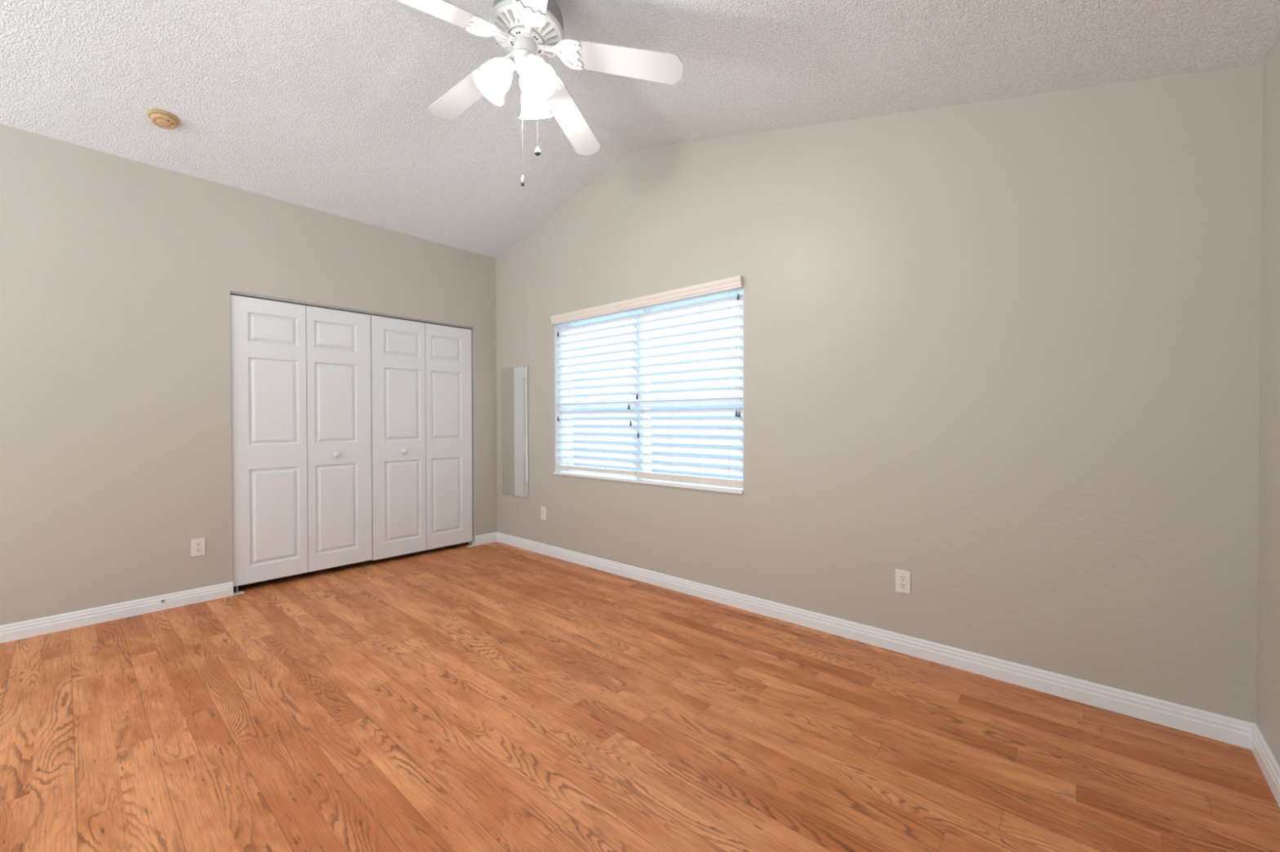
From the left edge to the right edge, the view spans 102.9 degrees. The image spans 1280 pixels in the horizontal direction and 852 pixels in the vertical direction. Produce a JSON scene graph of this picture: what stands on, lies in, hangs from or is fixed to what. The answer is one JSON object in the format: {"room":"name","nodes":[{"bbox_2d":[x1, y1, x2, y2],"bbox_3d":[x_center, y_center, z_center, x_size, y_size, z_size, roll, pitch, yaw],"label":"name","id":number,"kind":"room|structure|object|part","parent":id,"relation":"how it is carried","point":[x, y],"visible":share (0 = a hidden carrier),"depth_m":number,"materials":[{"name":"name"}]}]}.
{"room":"empty bedroom","nodes":[
{"label":"empty bedroom","id":0,"kind":"room"},
{"bbox_2d":[0,124,497,625],"bbox_3d":[-2.999,-0.231,3.255,0.110,2.760,4.700,0,1,41],"label":"wall","id":1,"kind":"structure","parent":0,"point":[118,275],"depth_m":3.10,"materials":[{"name":"paint"}]},
{"bbox_2d":[0,582,233,643],"bbox_3d":[-3.630,1.112,2.458,0.014,0.092,2.647,0,1,41],"label":"baseboard","id":2,"kind":"structure","parent":1,"relation":"attached to","point":[45,625],"depth_m":3.01,"materials":[{"name":"paint"}]},
{"bbox_2d":[191,537,205,556],"bbox_3d":[-2.874,0.789,3.317,0.008,0.114,0.070,0,1,41],"label":"power outlet","id":3,"kind":"object","parent":1,"relation":"attached to","point":[197,546],"visible":1,"depth_m":3.31,"materials":[{"name":"plastic"}]},
{"bbox_2d":[195,547,201,552],"bbox_3d":[-2.872,0.809,3.315,0.002,0.028,0.034,0,1,41],"label":"receptacle","id":4,"kind":"object","parent":3,"relation":"attached to","point":[197,549],"depth_m":3.31,"materials":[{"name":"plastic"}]},
{"bbox_2d":[195,542,201,546],"bbox_3d":[-2.872,0.770,3.314,0.002,0.028,0.034,0,1,41],"label":"receptacle","id":5,"kind":"object","parent":3,"relation":"attached to","point":[197,544],"depth_m":3.31,"materials":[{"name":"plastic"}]},
{"bbox_2d":[230,291,472,329],"bbox_3d":[-2.193,-0.909,4.139,0.053,0.024,1.809,0,1,41],"label":"door track","id":6,"kind":"object","parent":1,"relation":"attached to","point":[233,293],"visible":0.96,"depth_m":3.97,"materials":[{"name":"grey metal"}]},
{"bbox_2d":[230,294,372,586],"bbox_3d":[-2.471,0.099,3.793,0.076,1.984,0.897,0,1,41],"label":"door","id":7,"kind":"structure","parent":6,"relation":"hanging from","point":[301,390],"depth_m":3.75,"materials":[{"name":"paint"}]},
{"bbox_3d":[-2.335,0.218,3.923,0.042,0.043,0.043,0,1,41],"label":"knob","id":8,"kind":"part","parent":7,"relation":"part of","materials":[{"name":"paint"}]},
{"bbox_2d":[370,315,472,560],"bbox_3d":[-1.876,0.095,4.468,0.076,1.992,0.892,0,1,41],"label":"door","id":9,"kind":"structure","parent":6,"relation":"hanging from","point":[421,373],"depth_m":4.43,"materials":[{"name":"paint"}]},
{"bbox_3d":[-1.995,0.213,4.308,0.042,0.043,0.043,0,1,41],"label":"knob","id":10,"kind":"part","parent":9,"relation":"part of","materials":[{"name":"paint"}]},
{"bbox_2d":[475,532,496,546],"bbox_3d":[-1.479,1.084,4.896,0.014,0.092,0.224,0,1,41],"label":"baseboard","id":11,"kind":"structure","parent":1,"relation":"attached to","point":[491,537],"depth_m":4.89,"materials":[{"name":"paint"}]},
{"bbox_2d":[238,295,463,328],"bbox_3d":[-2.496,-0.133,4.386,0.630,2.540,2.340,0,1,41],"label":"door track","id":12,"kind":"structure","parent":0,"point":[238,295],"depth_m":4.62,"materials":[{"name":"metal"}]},
{"bbox_2d":[0,542,1279,851],"bbox_3d":[-1.323,1.189,1.940,5.660,0.060,4.920,0,1,41],"label":"floor","id":13,"kind":"structure","parent":0,"point":[495,696],"depth_m":1.88,"materials":[{"name":"laminate"}]},
{"bbox_2d":[233,586,244,595],"bbox_3d":[-2.754,1.124,3.493,0.058,0.044,0.062,0,1,41],"label":"pivot bracket","id":14,"kind":"object","parent":13,"relation":"on","point":[237,587],"visible":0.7,"depth_m":3.50,"materials":[{"name":"metal"}]},
{"bbox_3d":[-2.754,1.128,3.493,0.058,0.036,0.062,0,1,41],"label":"plate","id":15,"kind":"part","parent":14,"relation":"part of","materials":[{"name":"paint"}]},
{"bbox_2d":[466,541,475,546],"bbox_3d":[-1.597,1.109,4.804,0.058,0.044,0.062,0,1,41],"label":"pivot bracket","id":16,"kind":"object","parent":13,"relation":"on","point":[473,542],"visible":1,"depth_m":4.82,"materials":[{"name":"metal"}]},
{"bbox_2d":[0,0,1279,258],"bbox_3d":[-1.088,-1.688,1.699,5.040,0.895,4.920,0,1,41],"label":"ceiling","id":17,"kind":"structure","parent":0,"point":[322,105],"depth_m":2.57,"materials":[{"name":"white paint"}]},
{"bbox_2d":[147,109,178,129],"bbox_3d":[-2.651,-1.701,2.837,0.128,0.058,0.127,0,1,-22],"label":"smoke detector","id":18,"kind":"object","parent":17,"relation":"attached to","point":[163,119],"visible":1,"depth_m":2.81,"materials":[{"name":"plastic"}]},
{"bbox_2d":[395,0,683,186],"bbox_3d":[-0.463,-1.422,2.062,1.258,0.852,1.205,0,1,-16],"label":"ceiling fan","id":19,"kind":"object","parent":17,"relation":"hanging from","point":[531,31],"visible":1,"depth_m":2.08,"materials":[{"name":"metal"}]},
{"bbox_3d":[-0.814,-1.576,1.884,0.495,0.031,0.135,0,1,-34],"label":"blade","id":20,"kind":"part","parent":19,"relation":"part of","materials":[{"name":"white wood"}]},
{"bbox_3d":[-0.801,-1.548,2.367,0.494,0.052,0.136,0,1,37],"label":"blade","id":21,"kind":"part","parent":19,"relation":"part of","materials":[{"name":"white wood"}]},
{"bbox_3d":[-0.609,-1.418,2.082,0.142,0.165,0.147,2,-4,41],"label":"lamp shade","id":22,"kind":"part","parent":19,"relation":"part of","materials":[{"name":"white glass"}]},
{"bbox_3d":[-0.470,-1.617,2.119,0.298,0.034,0.298,2,-4,41],"label":"motor plate","id":23,"kind":"part","parent":19,"relation":"part of","materials":[{"name":"metal"}]},
{"bbox_3d":[-0.364,-1.547,1.720,0.132,0.069,0.494,0,1,-17],"label":"blade","id":24,"kind":"part","parent":19,"relation":"part of","materials":[{"name":"white wood"}]},
{"bbox_3d":[-0.423,-1.435,2.042,0.055,0.077,0.053,0,1,15],"label":"bulb","id":25,"kind":"part","parent":19,"relation":"part of","materials":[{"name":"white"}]},
{"bbox_3d":[-0.457,-1.398,2.225,0.144,0.165,0.149,2,-4,41],"label":"lamp shade","id":26,"kind":"part","parent":19,"relation":"part of","materials":[{"name":"white glass"}]},
{"bbox_3d":[-0.428,-1.335,2.129,0.002,0.341,0.002,0,1,11],"label":"pull chain","id":27,"kind":"part","parent":19,"relation":"part of","materials":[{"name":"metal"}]},
{"bbox_3d":[-0.407,-1.405,2.022,0.153,0.165,0.148,2,-4,41],"label":"lamp shade","id":28,"kind":"part","parent":19,"relation":"part of","materials":[{"name":"white glass"}]},
{"bbox_3d":[-0.336,-1.504,2.500,0.136,0.109,0.487,0,1,18],"label":"blade","id":29,"kind":"part","parent":19,"relation":"part of","materials":[{"name":"white wood"}]},
{"bbox_3d":[-0.067,-1.503,2.099,0.489,0.118,0.133,0,1,1],"label":"blade","id":30,"kind":"part","parent":19,"relation":"part of","materials":[{"name":"white wood"}]},
{"bbox_2d":[495,63,1262,724],"bbox_3d":[0.462,-0.448,3.466,5.020,3.177,0.200,0,1,41],"label":"wall","id":31,"kind":"structure","parent":0,"point":[1002,355],"depth_m":2.37,"materials":[{"name":"paint"}]},
{"bbox_2d":[501,365,528,497],"bbox_3d":[-1.171,0.051,4.766,0.400,1.198,0.019,0,1,41],"label":"wall mirror","id":32,"kind":"object","parent":31,"relation":"attached to","point":[514,380],"visible":1,"depth_m":4.74,"materials":[{"name":"grey mirror"}]},
{"bbox_2d":[541,506,546,519],"bbox_3d":[-0.853,0.772,4.502,0.070,0.114,0.009,0,1,41],"label":"wall plate","id":33,"kind":"object","parent":31,"relation":"attached to","point":[543,508],"visible":1,"depth_m":4.50,"materials":[{"name":"plastic"}]},
{"bbox_2d":[553,288,743,493],"bbox_3d":[0.013,-0.256,3.847,1.839,1.349,0.206,0,1,41],"label":"window","id":34,"kind":"structure","parent":31,"relation":"in","point":[621,477],"depth_m":3.93,"materials":[{"name":"plastic"}]},
{"bbox_2d":[556,308,639,475],"bbox_3d":[-0.367,-0.281,4.100,0.913,1.298,0.073,0,1,41],"label":"window blind","id":35,"kind":"object","parent":34,"relation":"attached to","point":[629,319],"visible":0.95,"depth_m":4.08,"materials":[{"name":"plastic"}]},
{"bbox_3d":[-0.701,-0.478,4.355,0.002,0.796,0.002,0,1,41],"label":"pull cord","id":36,"kind":"part","parent":35,"relation":"part of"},
{"bbox_3d":[-0.628,-0.271,4.343,0.002,1.210,0.054,0,1,41],"label":"ladder cord","id":37,"kind":"part","parent":35,"relation":"part of","materials":[{"name":"white fabric"}]},
{"bbox_3d":[-0.444,-0.270,4.181,0.002,1.210,0.054,0,1,41],"label":"ladder cord","id":38,"kind":"part","parent":35,"relation":"part of","materials":[{"name":"white fabric"}]},
{"bbox_3d":[-0.360,0.352,4.114,0.913,0.032,0.054,0,1,41],"label":"rail","id":39,"kind":"part","parent":35,"relation":"part of","materials":[{"name":"white plastic"}]},
{"bbox_3d":[-0.095,-0.268,3.873,0.002,1.210,0.054,0,1,41],"label":"ladder cord","id":40,"kind":"part","parent":35,"relation":"part of","materials":[{"name":"white fabric"}]},
{"bbox_3d":[-0.070,-0.454,3.798,0.002,0.835,0.002,0,1,41],"label":"pull cord","id":41,"kind":"part","parent":35,"relation":"part of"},
{"bbox_3d":[0.060,-0.265,3.900,1.839,1.333,0.065,0,1,41],"label":"frame","id":42,"kind":"part","parent":34,"relation":"part of","materials":[{"name":"plastic"}]},
{"bbox_3d":[-0.288,0.085,4.197,0.888,0.570,0.024,0,1,41],"label":"sash","id":43,"kind":"part","parent":34,"relation":"part of","materials":[{"name":"plastic"}]},
{"bbox_3d":[-0.271,-0.547,4.211,0.888,0.733,0.024,0,1,41],"label":"sash","id":44,"kind":"part","parent":34,"relation":"part of","materials":[{"name":"plastic"}]},
{"bbox_2d":[551,275,743,325],"bbox_3d":[-0.058,-0.896,3.762,1.839,0.070,0.048,0,1,41],"label":"valance","id":45,"kind":"object","parent":34,"relation":"attached to","point":[734,282],"visible":1,"depth_m":3.59,"materials":[{"name":"white wood"}]},
{"bbox_3d":[-0.007,0.409,3.829,1.839,0.020,0.141,0,1,41],"label":"sill","id":46,"kind":"part","parent":34,"relation":"part of","materials":[{"name":"paint"}]},
{"bbox_2d":[635,288,742,488],"bbox_3d":[0.318,-0.269,3.496,0.898,1.314,0.073,0,1,41],"label":"window blind","id":47,"kind":"object","parent":34,"relation":"attached to","point":[737,300],"visible":0.88,"depth_m":3.47,"materials":[{"name":"plastic"}]},
{"bbox_3d":[-0.022,-0.552,3.754,0.002,0.638,0.002,0,1,41],"label":"pull cord","id":48,"kind":"part","parent":47,"relation":"part of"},
{"bbox_3d":[0.052,-0.267,3.744,0.002,1.210,0.054,0,1,41],"label":"ladder cord","id":49,"kind":"part","parent":47,"relation":"part of","materials":[{"name":"white fabric"}]},
{"bbox_3d":[0.232,-0.265,3.585,0.002,1.210,0.054,0,1,41],"label":"ladder cord","id":50,"kind":"part","parent":47,"relation":"part of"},
{"bbox_3d":[0.325,0.364,3.510,0.898,0.048,0.054,0,1,41],"label":"rail","id":51,"kind":"part","parent":47,"relation":"part of","materials":[{"name":"white plastic"}]},
{"bbox_3d":[0.408,-0.264,3.429,0.002,1.210,0.054,0,1,41],"label":"ladder cord","id":52,"kind":"part","parent":47,"relation":"part of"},
{"bbox_3d":[0.586,-0.263,3.272,0.002,1.210,0.054,0,1,41],"label":"ladder cord","id":53,"kind":"part","parent":47,"relation":"part of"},
{"bbox_3d":[0.621,-0.479,3.188,0.002,0.775,0.002,0,1,41],"label":"pull cord","id":54,"kind":"part","parent":47,"relation":"part of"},
{"bbox_3d":[0.395,0.089,3.594,0.888,0.570,0.024,0,1,41],"label":"sash","id":55,"kind":"part","parent":34,"relation":"part of","materials":[{"name":"plastic"}]},
{"bbox_3d":[0.412,-0.542,3.608,0.888,0.733,0.024,0,1,41],"label":"sash","id":56,"kind":"part","parent":34,"relation":"part of","materials":[{"name":"plastic"}]},
{"bbox_2d":[496,532,1256,749],"bbox_3d":[0.394,1.096,3.402,4.800,0.092,0.014,0,1,41],"label":"baseboard","id":57,"kind":"structure","parent":31,"relation":"attached to","point":[1237,732],"depth_m":2.42,"materials":[{"name":"paint"}]},
{"bbox_2d":[895,568,911,594],"bbox_3d":[1.329,0.787,2.577,0.070,0.114,0.008,0,1,41],"label":"power outlet","id":58,"kind":"object","parent":31,"relation":"attached to","point":[902,577],"visible":1,"depth_m":2.57,"materials":[{"name":"plastic"}]},
{"bbox_2d":[898,582,906,588],"bbox_3d":[1.327,0.806,2.575,0.034,0.028,0.002,0,1,41],"label":"receptacle","id":59,"kind":"object","parent":58,"relation":"attached to","point":[901,585],"depth_m":2.57,"materials":[{"name":"plastic"}]},
{"bbox_2d":[898,574,906,581],"bbox_3d":[1.327,0.767,2.574,0.034,0.028,0.002,0,1,41],"label":"receptacle","id":60,"kind":"object","parent":58,"relation":"attached to","point":[901,577],"depth_m":2.57,"materials":[{"name":"plastic"}]},
{"bbox_2d":[1256,29,1279,766],"bbox_3d":[0.683,-0.041,0.009,0.110,2.432,4.700,0,1,41],"label":"wall","id":61,"kind":"structure","parent":0,"point":[1268,671],"depth_m":1.70,"materials":[{"name":"paint"}]},
{"bbox_2d":[1251,725,1279,807],"bbox_3d":[0.634,1.129,0.056,0.014,0.092,4.686,0,1,41],"label":"baseboard","id":62,"kind":"structure","parent":61,"relation":"attached to","point":[1270,769],"depth_m":1.67,"materials":[{"name":"paint"}]}
]}

